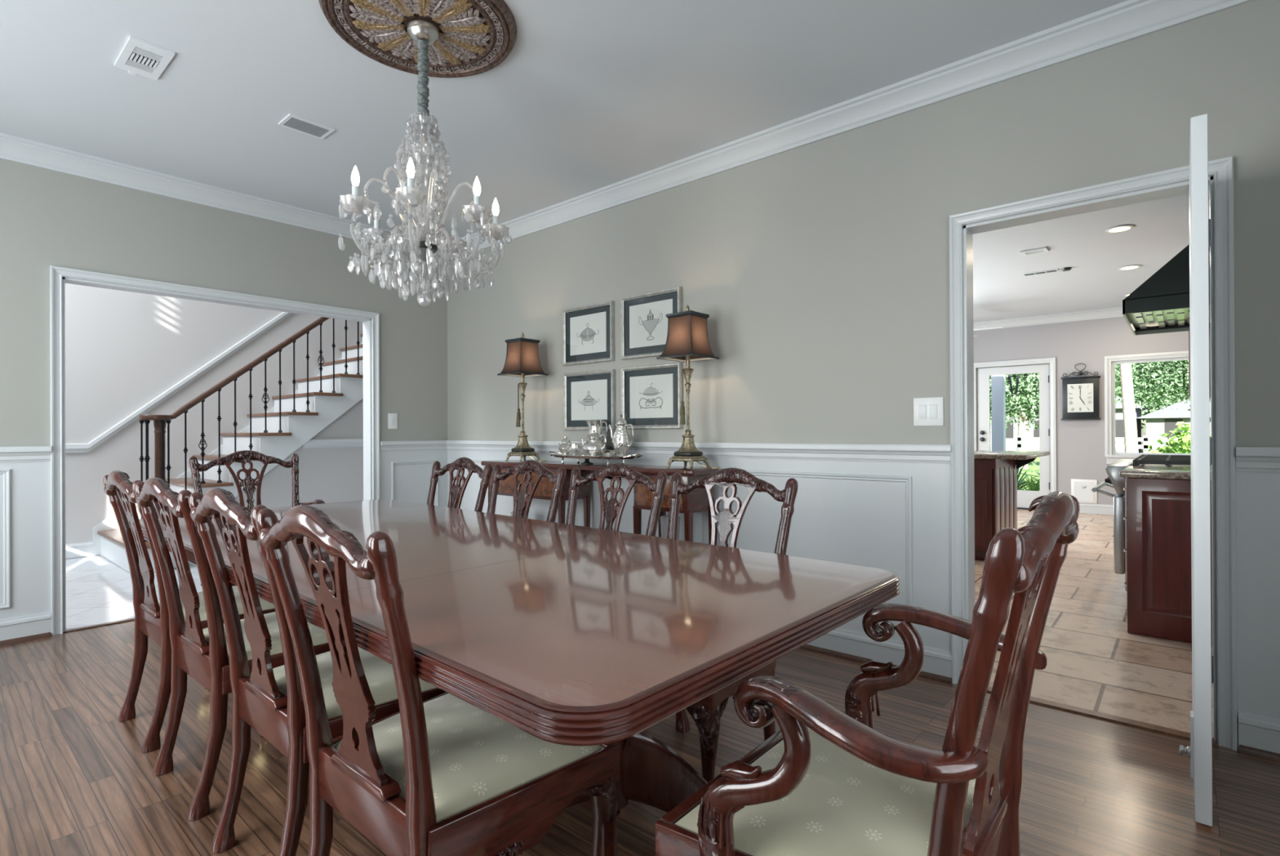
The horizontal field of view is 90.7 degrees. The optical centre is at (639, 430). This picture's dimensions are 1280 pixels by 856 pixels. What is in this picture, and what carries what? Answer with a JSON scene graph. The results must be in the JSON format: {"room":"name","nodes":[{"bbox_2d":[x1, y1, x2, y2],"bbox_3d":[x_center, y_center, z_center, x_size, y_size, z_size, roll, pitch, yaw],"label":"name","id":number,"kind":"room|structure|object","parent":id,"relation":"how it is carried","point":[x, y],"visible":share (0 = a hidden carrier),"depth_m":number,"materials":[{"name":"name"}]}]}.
{"room":"dining room","nodes":[
{"label":"dining room","id":0,"kind":"room"},
{"bbox_2d":[65,283,362,543],"bbox_3d":[-4.471,-1.437,6.815,0.150,5.200,6.850,0,0,41],"label":"wall","id":1,"kind":"structure","parent":0,"point":[124,349],"depth_m":6.26,"materials":[{"name":"grey paint"}]},
{"bbox_2d":[65,541,93,558],"bbox_3d":[-5.872,1.099,5.036,0.022,0.134,2.320,0,0,41],"label":"baseboard","id":2,"kind":"structure","parent":1,"relation":"attached to","point":[77,549],"depth_m":5.84,"materials":[{"name":"white paint"}]},
{"bbox_2d":[65,311,292,453],"bbox_3d":[-4.384,-1.819,6.773,0.040,4.034,6.800,0,0,41],"label":"trim","id":3,"kind":"structure","parent":1,"relation":"attached to","point":[69,447],"depth_m":6.36,"materials":[{"name":"white paint"}]},
{"bbox_2d":[93,342,362,555],"bbox_3d":[-3.875,-0.488,7.373,0.015,3.300,3.830,0,0,41],"label":"trim","id":4,"kind":"structure","parent":1,"relation":"attached to","point":[110,522],"depth_m":6.01,"materials":[{"name":"white paint"}]},
{"bbox_2d":[0,158,448,446],"bbox_3d":[-2.262,-1.451,4.913,0.120,5.200,6.850,0,0,41],"label":"wall","id":5,"kind":"structure","parent":0,"point":[48,217],"depth_m":4.02,"materials":[{"name":"grey paint"}]},
{"bbox_2d":[0,611,51,640],"bbox_3d":[-3.039,1.083,3.872,0.022,0.134,4.250,0,0,41],"label":"baseboard","id":6,"kind":"structure","parent":5,"relation":"attached to","point":[38,623],"depth_m":3.48,"materials":[{"name":"grey paint"}]},
{"bbox_2d":[49,265,379,635],"bbox_3d":[-2.739,0.109,4.327,0.146,2.082,1.917,0,0,41],"label":"trim","id":7,"kind":"structure","parent":5,"relation":"attached to","point":[59,276],"depth_m":3.78,"materials":[{"name":"grey paint"}]},
{"bbox_2d":[0,132,446,259],"bbox_3d":[-3.035,-1.534,3.864,0.078,0.115,4.250,0,0,41],"label":"trim","id":8,"kind":"structure","parent":5,"relation":"attached to","point":[15,148],"depth_m":3.96,"materials":[{"name":"grey paint"}]},
{"bbox_2d":[0,449,447,619],"bbox_3d":[-3.047,0.657,3.878,0.021,0.985,4.250,0,0,41],"label":"trim","id":9,"kind":"structure","parent":5,"relation":"attached to","point":[24,486],"depth_m":3.52,"materials":[{"name":"grey paint"}]},
{"bbox_2d":[0,440,447,462],"bbox_3d":[-3.042,0.127,3.872,0.040,0.086,4.250,0,0,41],"label":"trim","id":10,"kind":"structure","parent":5,"relation":"attached to","point":[28,453],"depth_m":3.54,"materials":[{"name":"grey paint"}]},
{"bbox_2d":[387,413,397,428],"bbox_3d":[-1.998,-0.080,5.110,0.009,0.125,0.080,0,0,41],"label":"light switch","id":11,"kind":"object","parent":5,"relation":"attached to","point":[392,417],"visible":1,"depth_m":5.11,"materials":[{"name":"white plastic"}]},
{"bbox_2d":[235,398,363,507],"bbox_3d":[-3.191,-0.193,6.659,0.080,2.700,3.220,0,0,41],"label":"wall","id":12,"kind":"structure","parent":0,"point":[328,474],"depth_m":6.54,"materials":[{"name":"grey paint"}]},
{"bbox_2d":[302,438,363,448],"bbox_3d":[-2.737,0.128,7.093,0.040,0.086,1.970,0,0,41],"label":"trim","id":13,"kind":"structure","parent":12,"relation":"attached to","point":[310,443],"depth_m":6.57,"materials":[{"name":"white paint"}]},
{"bbox_2d":[0,0,1209,322],"bbox_3d":[1.616,-1.670,4.821,6.120,0.120,11.770,0,0,41],"label":"ceiling","id":14,"kind":"structure","parent":0,"point":[588,95],"depth_m":3.03,"materials":[{"name":"white paint"}]},
{"bbox_2d":[114,35,174,80],"bbox_3d":[-2.131,-1.590,2.716,0.316,0.014,0.150,0,0,41],"label":"ceiling vent","id":15,"kind":"object","parent":14,"relation":"in","point":[139,56],"visible":1,"depth_m":2.70,"materials":[{"name":"white metal"}]},
{"bbox_2d":[278,113,334,139],"bbox_3d":[-1.748,-1.593,3.317,0.156,0.008,0.222,0,0,41],"label":"ceiling vent","id":16,"kind":"object","parent":14,"relation":"in","point":[292,122],"visible":1,"depth_m":3.31,"materials":[{"name":"white metal"}]},
{"bbox_2d":[318,0,517,77],"bbox_3d":[-0.853,-1.587,2.477,0.730,0.031,0.730,0,0,41],"label":"ceiling medallion","id":17,"kind":"object","parent":14,"relation":"attached to","point":[475,37],"visible":0.89,"depth_m":2.50,"materials":[{"name":"ceramic"}]},
{"bbox_2d":[337,19,511,306],"bbox_3d":[-0.858,-1.030,2.464,0.655,1.082,0.636,0,0,41],"label":"crystal chandelier","id":18,"kind":"object","parent":17,"relation":"hanging from","point":[424,33],"visible":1,"depth_m":2.44,"materials":[{"name":"clear glass"}]},
{"bbox_2d":[973,326,1005,336],"bbox_3d":[4.071,-1.413,8.223,1.184,0.400,1.204,0,0,41],"label":"ceiling fan","id":19,"kind":"object","parent":14,"relation":"hanging from","point":[997,326],"visible":0.03,"depth_m":7.96,"materials":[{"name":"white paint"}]},
{"bbox_2d":[1019,246,1048,255],"bbox_3d":[3.541,-1.611,5.677,0.200,0.012,0.160,0,0,41],"label":"ceiling vent","id":20,"kind":"object","parent":14,"relation":"in","point":[1040,250],"visible":1,"depth_m":5.66,"materials":[{"name":"white metal"}]},
{"bbox_2d":[1022,268,1058,275],"bbox_3d":[4.080,-1.613,6.441,0.300,0.010,0.100,0,0,41],"label":"ceiling vent","id":21,"kind":"object","parent":14,"relation":"in","point":[1054,269],"visible":1,"depth_m":6.42,"materials":[{"name":"white paint"}]},
{"bbox_2d":[1061,266,1071,271],"bbox_3d":[4.240,-1.608,6.290,0.090,0.022,0.090,0,0,41],"label":"ceiling sensor","id":22,"kind":"object","parent":14,"relation":"attached to","point":[1065,268],"visible":1,"depth_m":6.27,"materials":[{"name":"black plastic"}]},
{"bbox_2d":[1105,224,1133,232],"bbox_3d":[3.833,-1.614,5.057,0.184,0.009,0.184,0,0,41],"label":"recessed light","id":23,"kind":"object","parent":14,"relation":"in","point":[1120,228],"visible":1,"depth_m":5.05,"materials":[{"name":"white paint"}]},
{"bbox_2d":[1117,264,1141,270],"bbox_3d":[4.843,-1.616,6.259,0.184,0.009,0.184,0,0,41],"label":"recessed light","id":24,"kind":"object","parent":14,"relation":"in","point":[1134,266],"visible":1,"depth_m":6.26,"materials":[{"name":"white paint"}]},
{"bbox_2d":[0,508,1279,855],"bbox_3d":[0.480,1.198,5.725,9.050,0.120,11.650,0,0,41],"label":"floor","id":25,"kind":"structure","parent":0,"point":[77,779],"depth_m":2.25,"materials":[{"name":"brown wood"}]},
{"bbox_2d":[62,617,134,632],"bbox_3d":[-2.710,1.148,4.304,0.040,0.010,1.813,0,0,41],"label":"trim","id":26,"kind":"structure","parent":25,"relation":"on","point":[133,618],"depth_m":3.73,"materials":[{"name":"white wood"}]},
{"bbox_2d":[102,470,275,752],"bbox_3d":[-1.757,0.646,2.556,0.598,1.002,0.598,0,0,41],"label":"dining chair","id":27,"kind":"object","parent":25,"relation":"on","point":[151,614],"visible":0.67,"depth_m":2.39,"materials":[{"name":"brown wood"}]},
{"bbox_2d":[157,585,274,622],"bbox_3d":[-1.725,0.693,2.593,0.526,0.034,0.400,0,0,41],"label":"seat cushion","id":28,"kind":"object","parent":27,"relation":"on","point":[267,606],"depth_m":2.50,"materials":[{"name":"beige fabric"}]},
{"bbox_2d":[97,316,363,572],"bbox_3d":[-3.476,-0.712,6.795,1.344,3.742,3.416,0,0,41],"label":"staircase","id":29,"kind":"structure","parent":25,"relation":"on","point":[296,418],"depth_m":6.23,"materials":[{"name":"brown wood"}]},
{"bbox_2d":[134,476,329,820],"bbox_3d":[-1.313,0.643,2.161,0.598,1.002,0.598,0,0,40],"label":"dining chair","id":30,"kind":"object","parent":25,"relation":"on","point":[201,653],"visible":0.68,"depth_m":1.98,"materials":[{"name":"brown wood"}]},
{"bbox_2d":[202,611,328,659],"bbox_3d":[-1.282,0.690,2.198,0.526,0.034,0.400,0,0,40],"label":"seat cushion","id":31,"kind":"object","parent":30,"relation":"on","point":[320,642],"depth_m":2.09,"materials":[{"name":"beige fabric"}]},
{"bbox_2d":[188,449,324,586],"bbox_3d":[-2.067,0.630,3.476,0.598,1.041,0.659,0,0,41],"label":"armchair","id":32,"kind":"object","parent":25,"relation":"on","point":[248,483],"visible":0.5,"depth_m":3.63,"materials":[{"name":"brown wood"}]},
{"bbox_2d":[188,487,446,855],"bbox_3d":[-0.857,0.640,1.768,0.598,1.002,0.598,0,0,41],"label":"dining chair","id":33,"kind":"object","parent":25,"relation":"on","point":[267,699],"visible":0.68,"depth_m":1.62,"materials":[{"name":"brown wood"}]},
{"bbox_2d":[272,646,435,718],"bbox_3d":[-0.824,0.687,1.804,0.526,0.034,0.400,0,0,41],"label":"seat cushion","id":34,"kind":"object","parent":33,"relation":"on","point":[379,673],"depth_m":1.70,"materials":[{"name":"beige fabric"}]},
{"bbox_2d":[255,504,619,855],"bbox_3d":[-0.435,0.637,1.378,0.598,1.002,0.598,0,0,41],"label":"dining chair","id":35,"kind":"object","parent":25,"relation":"on","point":[442,774],"visible":0.97,"depth_m":1.23,"materials":[{"name":"brown wood"}]},
{"bbox_2d":[333,693,604,822],"bbox_3d":[-0.403,0.684,1.415,0.526,0.034,0.400,0,0,41],"label":"seat cushion","id":36,"kind":"object","parent":35,"relation":"on","point":[482,763],"depth_m":1.31,"materials":[{"name":"beige fabric"}]},
{"bbox_2d":[426,457,492,511],"bbox_3d":[-1.142,0.645,3.254,0.598,1.002,0.598,0,0,41],"label":"dining chair","id":37,"kind":"object","parent":25,"relation":"on","point":[456,491],"visible":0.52,"depth_m":3.42,"materials":[{"name":"brown wood"}]},
{"bbox_2d":[138,498,899,855],"bbox_3d":[-0.759,0.755,2.199,2.914,0.759,1.164,0,0,42],"label":"dining table","id":38,"kind":"object","parent":25,"relation":"on","point":[562,633],"visible":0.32,"depth_m":1.37,"materials":[{"name":"brown wood"}]},
{"bbox_2d":[487,459,566,521],"bbox_3d":[-0.715,0.642,2.880,0.598,1.002,0.598,0,0,41],"label":"dining chair","id":39,"kind":"object","parent":25,"relation":"on","point":[522,500],"visible":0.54,"depth_m":3.05,"materials":[{"name":"brown wood"}]},
{"bbox_2d":[480,459,719,543],"bbox_3d":[-0.354,0.675,4.093,1.899,0.925,0.317,0,0,41],"label":"sideboard","id":40,"kind":"object","parent":25,"relation":"on","point":[697,500],"visible":0.4,"depth_m":3.68,"materials":[{"name":"brown wood"}]},
{"bbox_2d":[497,332,547,462],"bbox_3d":[-0.819,-0.245,4.498,0.300,0.921,0.253,0,0,41],"label":"table lamp","id":41,"kind":"object","parent":40,"relation":"on","point":[522,359],"visible":0.99,"depth_m":4.48,"materials":[{"name":"gold metal"}]},
{"bbox_2d":[546,450,643,465],"bbox_3d":[-0.304,0.173,4.056,0.813,0.080,0.274,0,0,41],"label":"tray","id":42,"kind":"object","parent":40,"relation":"on","point":[584,456],"visible":0.91,"depth_m":3.96,"materials":[{"name":"silver metal"}]},
{"bbox_2d":[558,435,573,455],"bbox_3d":[-0.493,0.098,4.205,0.119,0.136,0.099,0,0,1],"label":"sugar bowl","id":43,"kind":"object","parent":42,"relation":"on","point":[564,446],"visible":0.73,"depth_m":4.18,"materials":[{"name":"silver metal"}]},
{"bbox_2d":[568,442,581,455],"bbox_3d":[-0.423,0.120,4.105,0.072,0.090,0.092,0,0,-18],"label":"jug","id":44,"kind":"object","parent":42,"relation":"on","point":[574,449],"visible":0.91,"depth_m":4.09,"materials":[{"name":"silver metal"}]},
{"bbox_2d":[581,429,605,456],"bbox_3d":[-0.292,0.078,3.986,0.155,0.172,0.153,0,0,-4],"label":"teapot","id":45,"kind":"object","parent":42,"relation":"on","point":[593,446],"visible":0.92,"depth_m":3.94,"materials":[{"name":"silver metal"}]},
{"bbox_2d":[586,419,607,456],"bbox_3d":[-0.289,0.047,4.125,0.125,0.235,0.157,0,0,-16],"label":"water pitcher","id":46,"kind":"object","parent":42,"relation":"on","point":[596,424],"visible":0.54,"depth_m":4.10,"materials":[{"name":"silver metal"}]},
{"bbox_2d":[600,449,616,456],"bbox_3d":[-0.193,0.141,3.878,0.092,0.045,0.088,0,0,41],"label":"bowl","id":47,"kind":"object","parent":42,"relation":"on","point":[606,452],"visible":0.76,"depth_m":3.85,"materials":[{"name":"silver metal"}]},
{"bbox_2d":[608,413,633,456],"bbox_3d":[-0.117,0.024,3.948,0.109,0.278,0.181,0,0,-21],"label":"coffee pot","id":48,"kind":"object","parent":42,"relation":"on","point":[620,439],"visible":0.95,"depth_m":3.91,"materials":[{"name":"silver metal"}]},
{"bbox_2d":[656,304,719,469],"bbox_3d":[0.288,-0.252,3.545,0.300,0.921,0.253,0,0,41],"label":"table lamp","id":49,"kind":"object","parent":40,"relation":"on","point":[687,340],"visible":1,"depth_m":3.53,"materials":[{"name":"brown fabric"}]},
{"bbox_2d":[565,462,666,536],"bbox_3d":[-0.265,0.639,2.492,0.598,1.002,0.598,0,0,40],"label":"dining chair","id":50,"kind":"object","parent":25,"relation":"on","point":[609,508],"visible":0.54,"depth_m":2.67,"materials":[{"name":"brown wood"}]},
{"bbox_2d":[666,467,798,782],"bbox_3d":[0.163,0.636,2.111,0.598,1.002,0.598,0,0,41],"label":"dining chair","id":51,"kind":"object","parent":25,"relation":"on","point":[706,713],"visible":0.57,"depth_m":2.22,"materials":[{"name":"brown wood"}]},
{"bbox_2d":[655,490,1079,855],"bbox_3d":[0.425,0.613,1.140,0.598,1.041,0.659,0,0,41],"label":"armchair","id":52,"kind":"object","parent":25,"relation":"on","point":[828,782],"visible":1,"depth_m":1.00,"materials":[{"name":"brown wood"}]},
{"bbox_2d":[674,725,975,855],"bbox_3d":[0.388,0.662,1.172,0.400,0.034,0.557,0,0,41],"label":"seat cushion","id":53,"kind":"object","parent":52,"relation":"on","point":[844,804],"depth_m":1.08,"materials":[{"name":"beige fabric"}]},
{"bbox_2d":[973,457,1036,559],"bbox_3d":[2.831,0.685,6.199,1.700,0.885,0.963,0,0,41],"label":"base cabinet","id":54,"kind":"object","parent":25,"relation":"on","point":[995,479],"visible":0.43,"depth_m":5.49,"materials":[{"name":"brown wood"}]},
{"bbox_2d":[973,449,1049,459],"bbox_3d":[2.912,0.222,6.281,1.800,0.038,1.230,0,0,41],"label":"countertop","id":55,"kind":"structure","parent":54,"relation":"on","point":[979,454],"depth_m":5.49,"materials":[{"name":"stone"}]},
{"bbox_2d":[1091,453,1211,591],"bbox_3d":[3.691,0.650,4.312,0.894,0.938,1.190,0,0,41],"label":"range","id":56,"kind":"object","parent":25,"relation":"on","point":[1113,480],"visible":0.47,"depth_m":4.07,"materials":[{"name":"silver metal"}]},
{"bbox_2d":[1123,477,1212,646],"bbox_3d":[3.152,0.689,3.543,0.708,0.862,0.638,0,0,41],"label":"base cabinet","id":57,"kind":"object","parent":25,"relation":"on","point":[1158,582],"visible":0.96,"depth_m":3.42,"materials":[{"name":"brown wood"}]},
{"bbox_2d":[1119,466,1211,479],"bbox_3d":[3.158,0.238,3.536,0.725,0.035,0.660,0,0,41],"label":"countertop","id":58,"kind":"structure","parent":57,"relation":"on","point":[1151,472],"depth_m":3.47,"materials":[{"name":"stone"}]},
{"bbox_2d":[447,0,1279,447],"bbox_3d":[0.584,-0.237,3.634,5.850,2.740,0.119,0,0,41],"label":"wall","id":59,"kind":"structure","parent":0,"point":[820,269],"depth_m":3.10,"materials":[{"name":"grey paint"}]},
{"bbox_2d":[562,300,614,365],"bbox_3d":[-0.362,-0.663,4.347,0.480,0.397,0.029,0,0,41],"label":"framed print","id":60,"kind":"object","parent":59,"relation":"attached to","point":[588,331],"visible":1,"depth_m":4.34,"materials":[{"name":"white paper"}]},
{"bbox_2d":[563,368,615,430],"bbox_3d":[-0.354,-0.208,4.342,0.480,0.400,0.029,0,0,41],"label":"framed print","id":61,"kind":"object","parent":59,"relation":"attached to","point":[587,395],"visible":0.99,"depth_m":4.35,"materials":[{"name":"white paper"}]},
{"bbox_2d":[0,631,1279,761],"bbox_3d":[-0.835,1.124,1.975,5.850,0.023,4.250,0,0,41],"label":"trim","id":62,"kind":"structure","parent":59,"relation":"attached to","point":[1263,753],"depth_m":3.08,"materials":[{"name":"brown wood"}]},
{"bbox_2d":[620,286,682,359],"bbox_3d":[0.064,-0.669,3.981,0.483,0.403,0.029,0,0,41],"label":"framed print","id":63,"kind":"object","parent":59,"relation":"attached to","point":[643,318],"visible":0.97,"depth_m":4.00,"materials":[{"name":"white paper"}]},
{"bbox_2d":[621,362,682,428],"bbox_3d":[0.066,-0.213,3.980,0.483,0.398,0.029,0,0,41],"label":"framed print","id":64,"kind":"object","parent":59,"relation":"attached to","point":[651,395],"visible":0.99,"depth_m":3.97,"materials":[{"name":"white paper"}]},
{"bbox_2d":[444,0,1253,260],"bbox_3d":[0.513,-1.551,3.562,5.850,0.115,0.078,0,0,41],"label":"trim","id":65,"kind":"structure","parent":59,"relation":"attached to","point":[1129,20],"depth_m":2.95,"materials":[{"name":"grey paint"}]},
{"bbox_2d":[446,440,1279,471],"bbox_3d":[0.533,0.110,3.572,5.850,0.086,0.040,0,0,41],"label":"trim","id":66,"kind":"structure","parent":59,"relation":"attached to","point":[1251,459],"depth_m":3.25,"materials":[{"name":"grey paint"}]},
{"bbox_2d":[447,449,1279,748],"bbox_3d":[0.542,0.640,3.579,5.850,0.985,0.021,0,0,41],"label":"wainscoting","id":67,"kind":"structure","parent":59,"relation":"attached to","point":[895,517],"depth_m":3.02,"materials":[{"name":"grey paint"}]},
{"bbox_2d":[913,396,943,426],"bbox_3d":[1.326,-0.089,2.910,0.130,0.130,0.009,0,0,41],"label":"light switch","id":68,"kind":"object","parent":59,"relation":"attached to","point":[926,411],"visible":1,"depth_m":2.91,"materials":[{"name":"white plastic"}]},
{"bbox_2d":[806,627,1279,753],"bbox_3d":[0.540,1.065,3.572,5.850,0.134,0.022,0,0,41],"label":"baseboard","id":69,"kind":"structure","parent":59,"relation":"attached to","point":[1255,731],"depth_m":2.90,"materials":[{"name":"grey paint"}]},
{"bbox_2d":[949,155,1237,750],"bbox_3d":[1.787,0.079,2.581,0.930,2.092,0.146,0,0,41],"label":"trim","id":70,"kind":"structure","parent":59,"relation":"attached to","point":[1175,181],"depth_m":2.39,"materials":[{"name":"grey paint"}]},
{"bbox_2d":[986,685,1217,746],"bbox_3d":[1.758,1.121,2.539,0.826,0.008,0.050,0,0,41],"label":"trim","id":71,"kind":"structure","parent":59,"relation":"attached to","point":[1150,726],"depth_m":2.46,"materials":[{"name":"brown wood"}]},
{"bbox_2d":[1178,113,1213,826],"bbox_3d":[1.831,0.108,2.082,0.074,2.006,0.758,0,0,43],"label":"door","id":72,"kind":"structure","parent":59,"relation":"in","point":[1200,749],"depth_m":1.79,"materials":[{"name":"white paint"}]},
{"bbox_2d":[973,315,1188,504],"bbox_3d":[5.861,-0.250,8.868,5.020,2.740,0.140,0,0,41],"label":"wall","id":73,"kind":"structure","parent":0,"point":[1080,443],"depth_m":8.67,"materials":[{"name":"grey paint"}]},
{"bbox_2d":[977,364,1049,507],"bbox_3d":[5.416,0.082,9.187,0.925,2.040,0.109,0,0,41],"label":"door","id":74,"kind":"structure","parent":73,"relation":"in","point":[1024,497],"depth_m":9.04,"materials":[{"name":"grey paint"}]},
{"bbox_2d":[973,357,1056,492],"bbox_3d":[5.388,0.050,9.166,1.080,2.145,0.026,0,0,41],"label":"trim","id":75,"kind":"structure","parent":73,"relation":"attached to","point":[1051,361],"depth_m":8.85,"materials":[{"name":"grey paint"}]},
{"bbox_2d":[1017,506,1035,510],"bbox_3d":[5.444,1.113,9.223,0.930,0.022,0.150,0,0,41],"label":"trim","id":76,"kind":"structure","parent":73,"relation":"attached to","point":[1021,508],"depth_m":9.08,"materials":[{"name":"wood"}]},
{"bbox_2d":[973,306,1123,330],"bbox_3d":[5.814,-1.564,8.762,4.900,0.115,0.078,0,0,41],"label":"trim","id":77,"kind":"structure","parent":73,"relation":"attached to","point":[1110,312],"depth_m":8.82,"materials":[{"name":"grey paint"}]},
{"bbox_2d":[1060,363,1100,419],"bbox_3d":[5.997,-0.536,8.614,0.440,0.769,0.064,0,0,41],"label":"wall clock","id":78,"kind":"object","parent":73,"relation":"attached to","point":[1080,394],"visible":1,"depth_m":8.59,"materials":[{"name":"black metal"}]},
{"bbox_2d":[1071,478,1097,503],"bbox_3d":[6.036,0.818,8.603,0.290,0.320,0.034,0,0,41],"label":"pet door","id":79,"kind":"structure","parent":73,"relation":"in","point":[1081,489],"depth_m":8.60,"materials":[{"name":"white plastic"}]},
{"bbox_2d":[1079,502,1113,515],"bbox_3d":[5.845,1.052,8.777,4.900,0.134,0.022,0,0,41],"label":"baseboard","id":80,"kind":"structure","parent":73,"relation":"attached to","point":[1099,508],"depth_m":8.51,"materials":[{"name":"grey paint"}]},
{"bbox_2d":[1104,350,1188,463],"bbox_3d":[6.791,-0.284,7.955,1.530,1.435,0.070,0,0,41],"label":"trim","id":81,"kind":"structure","parent":73,"relation":"attached to","point":[1110,458],"depth_m":8.41,"materials":[{"name":"grey paint"}]},
{"bbox_2d":[1111,356,1191,454],"bbox_3d":[6.846,-0.307,8.020,1.380,1.240,0.100,0,0,41],"label":"window","id":82,"kind":"structure","parent":73,"relation":"in","point":[1113,435],"depth_m":8.38,"materials":[{"name":"white paint"}]},
{"bbox_3d":[6.908,1.222,10.087,11.000,0.110,3.050,0,0,41],"label":"floor","id":83,"kind":"structure","parent":0,"visible":0},
{"bbox_2d":[991,374,1005,450],"bbox_3d":[6.065,-0.152,10.698,0.240,2.650,0.240,0,0,41],"label":"porch column","id":84,"kind":"structure","parent":83,"relation":"on","point":[997,382],"depth_m":10.63,"materials":[{"name":"white paint"}]},
{"bbox_2d":[1008,373,1019,394],"bbox_3d":[6.220,-0.877,10.577,0.220,0.518,0.159,0,0,41],"label":"lantern","id":85,"kind":"object","parent":84,"relation":"hanging from","point":[1010,375],"visible":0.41,"depth_m":10.55,"materials":[{"name":"black metal"}]},
{"bbox_3d":[3.917,-0.253,3.800,0.115,2.740,4.479,0,0,41],"label":"wall","id":86,"kind":"structure","parent":0,"visible":0},
{"bbox_2d":[1122,244,1210,335],"bbox_3d":[3.747,-1.125,4.260,0.724,0.752,1.200,0,0,41],"label":"range hood","id":87,"kind":"object","parent":86,"relation":"attached to","point":[1161,304],"visible":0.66,"depth_m":3.96,"materials":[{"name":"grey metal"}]},
{"bbox_2d":[1145,322,1158,326],"bbox_3d":[3.842,-0.797,4.733,0.100,0.014,0.100,0,0,41],"label":"lamp","id":88,"kind":"object","parent":87,"relation":"on","point":[1147,324],"depth_m":4.73,"materials":[{"name":"white glass"}]},
{"bbox_2d":[1182,328,1210,401],"bbox_3d":[4.641,-0.793,5.075,0.434,1.080,1.000,0,0,41],"label":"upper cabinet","id":89,"kind":"object","parent":86,"relation":"attached to","point":[1188,371],"visible":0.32,"depth_m":4.82,"materials":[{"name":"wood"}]},
{"label":"outside","id":90,"kind":"structure","parent":0,"visible":0},
{"bbox_2d":[1017,444,1143,490],"bbox_3d":[27.418,1.230,31.614,70.000,0.001,62.460,0,0,41],"label":"lawn","id":91,"kind":"structure","parent":90,"point":[1033,467],"depth_m":20.26,"materials":[{"name":"green plant"}]},
{"bbox_2d":[1017,473,1039,490],"bbox_3d":[7.447,1.051,11.920,1.644,0.519,1.550,0,0,41],"label":"palmetto","id":92,"kind":"object","parent":91,"relation":"on","point":[1032,486],"visible":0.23,"depth_m":12.00,"materials":[{"name":"green plant"}]},
{"bbox_2d":[1017,462,1039,489],"bbox_3d":[7.636,0.920,12.736,2.374,0.817,2.316,0,0,-19],"label":"palmetto","id":93,"kind":"object","parent":91,"relation":"on","point":[1020,470],"visible":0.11,"depth_m":12.67,"materials":[{"name":"green plant"}]},
{"bbox_2d":[989,370,1121,467],"bbox_3d":[13.146,-1.346,21.770,5.619,5.336,2.639,0,0,32],"label":"tree","id":94,"kind":"object","parent":91,"relation":"on","point":[1027,395],"visible":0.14,"depth_m":21.43,"materials":[{"name":"green plant"}]},
{"bbox_2d":[990,391,1148,452],"bbox_3d":[25.598,-0.727,38.099,7.800,3.960,5.800,0,0,41],"label":"house","id":95,"kind":"structure","parent":91,"relation":"on","point":[1011,433],"depth_m":36.90,"materials":[{"name":"grey"}]},
{"bbox_2d":[1017,435,1182,472],"bbox_3d":[15.687,0.679,15.691,11.000,1.140,0.100,0,0,41],"label":"rail fence","id":96,"kind":"object","parent":91,"relation":"on","point":[1020,438],"visible":0.31,"depth_m":17.62,"materials":[{"name":"white paint"}]},
{"bbox_2d":[1119,363,1138,452],"bbox_3d":[10.137,-1.290,13.142,0.408,5.207,0.242,0,0,41],"label":"porch column","id":97,"kind":"structure","parent":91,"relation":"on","point":[1131,438],"depth_m":13.06,"materials":[{"name":"white paint"}]},
{"bbox_2d":[1115,364,1188,432],"bbox_3d":[31.505,-3.840,41.714,12.642,10.236,6.126,0,0,27],"label":"tree","id":98,"kind":"object","parent":91,"relation":"on","point":[1168,403],"visible":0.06,"depth_m":39.81,"materials":[{"name":"green plant"}]},
{"bbox_2d":[1115,360,1190,412],"bbox_3d":[21.830,-2.095,24.865,6.683,6.763,2.992,0,0,43],"label":"tree","id":99,"kind":"object","parent":91,"relation":"on","point":[1166,375],"visible":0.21,"depth_m":25.28,"materials":[{"name":"green plant"}]},
{"bbox_2d":[1144,379,1188,414],"bbox_3d":[36.696,-4.365,38.519,13.750,11.222,6.306,0,0,44],"label":"tree","id":100,"kind":"object","parent":91,"relation":"on","point":[1148,411],"visible":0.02,"depth_m":39.94,"materials":[{"name":"green plant"}]},
{"bbox_2d":[1137,398,1210,453],"bbox_3d":[31.965,-0.494,32.618,9.800,3.410,5.800,0,0,41],"label":"house","id":101,"kind":"structure","parent":91,"relation":"on","point":[1161,421],"depth_m":32.98,"materials":[{"name":"grey"}]},
{"bbox_2d":[1142,420,1210,453],"bbox_3d":[9.108,0.526,10.616,1.212,1.564,0.771,0,0,41],"label":"shrub","id":102,"kind":"object","parent":91,"relation":"on","point":[1180,446],"visible":0.27,"depth_m":10.62,"materials":[{"name":"green plant"}]},
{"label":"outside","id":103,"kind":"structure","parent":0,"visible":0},
{"bbox_2d":[1017,462,1039,488],"bbox_3d":[8.095,0.882,12.082,2.832,0.908,2.258,0,0,41],"label":"palmetto","id":104,"kind":"object","parent":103,"point":[1037,472],"visible":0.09,"depth_m":12.53,"materials":[{"name":"green plant"}]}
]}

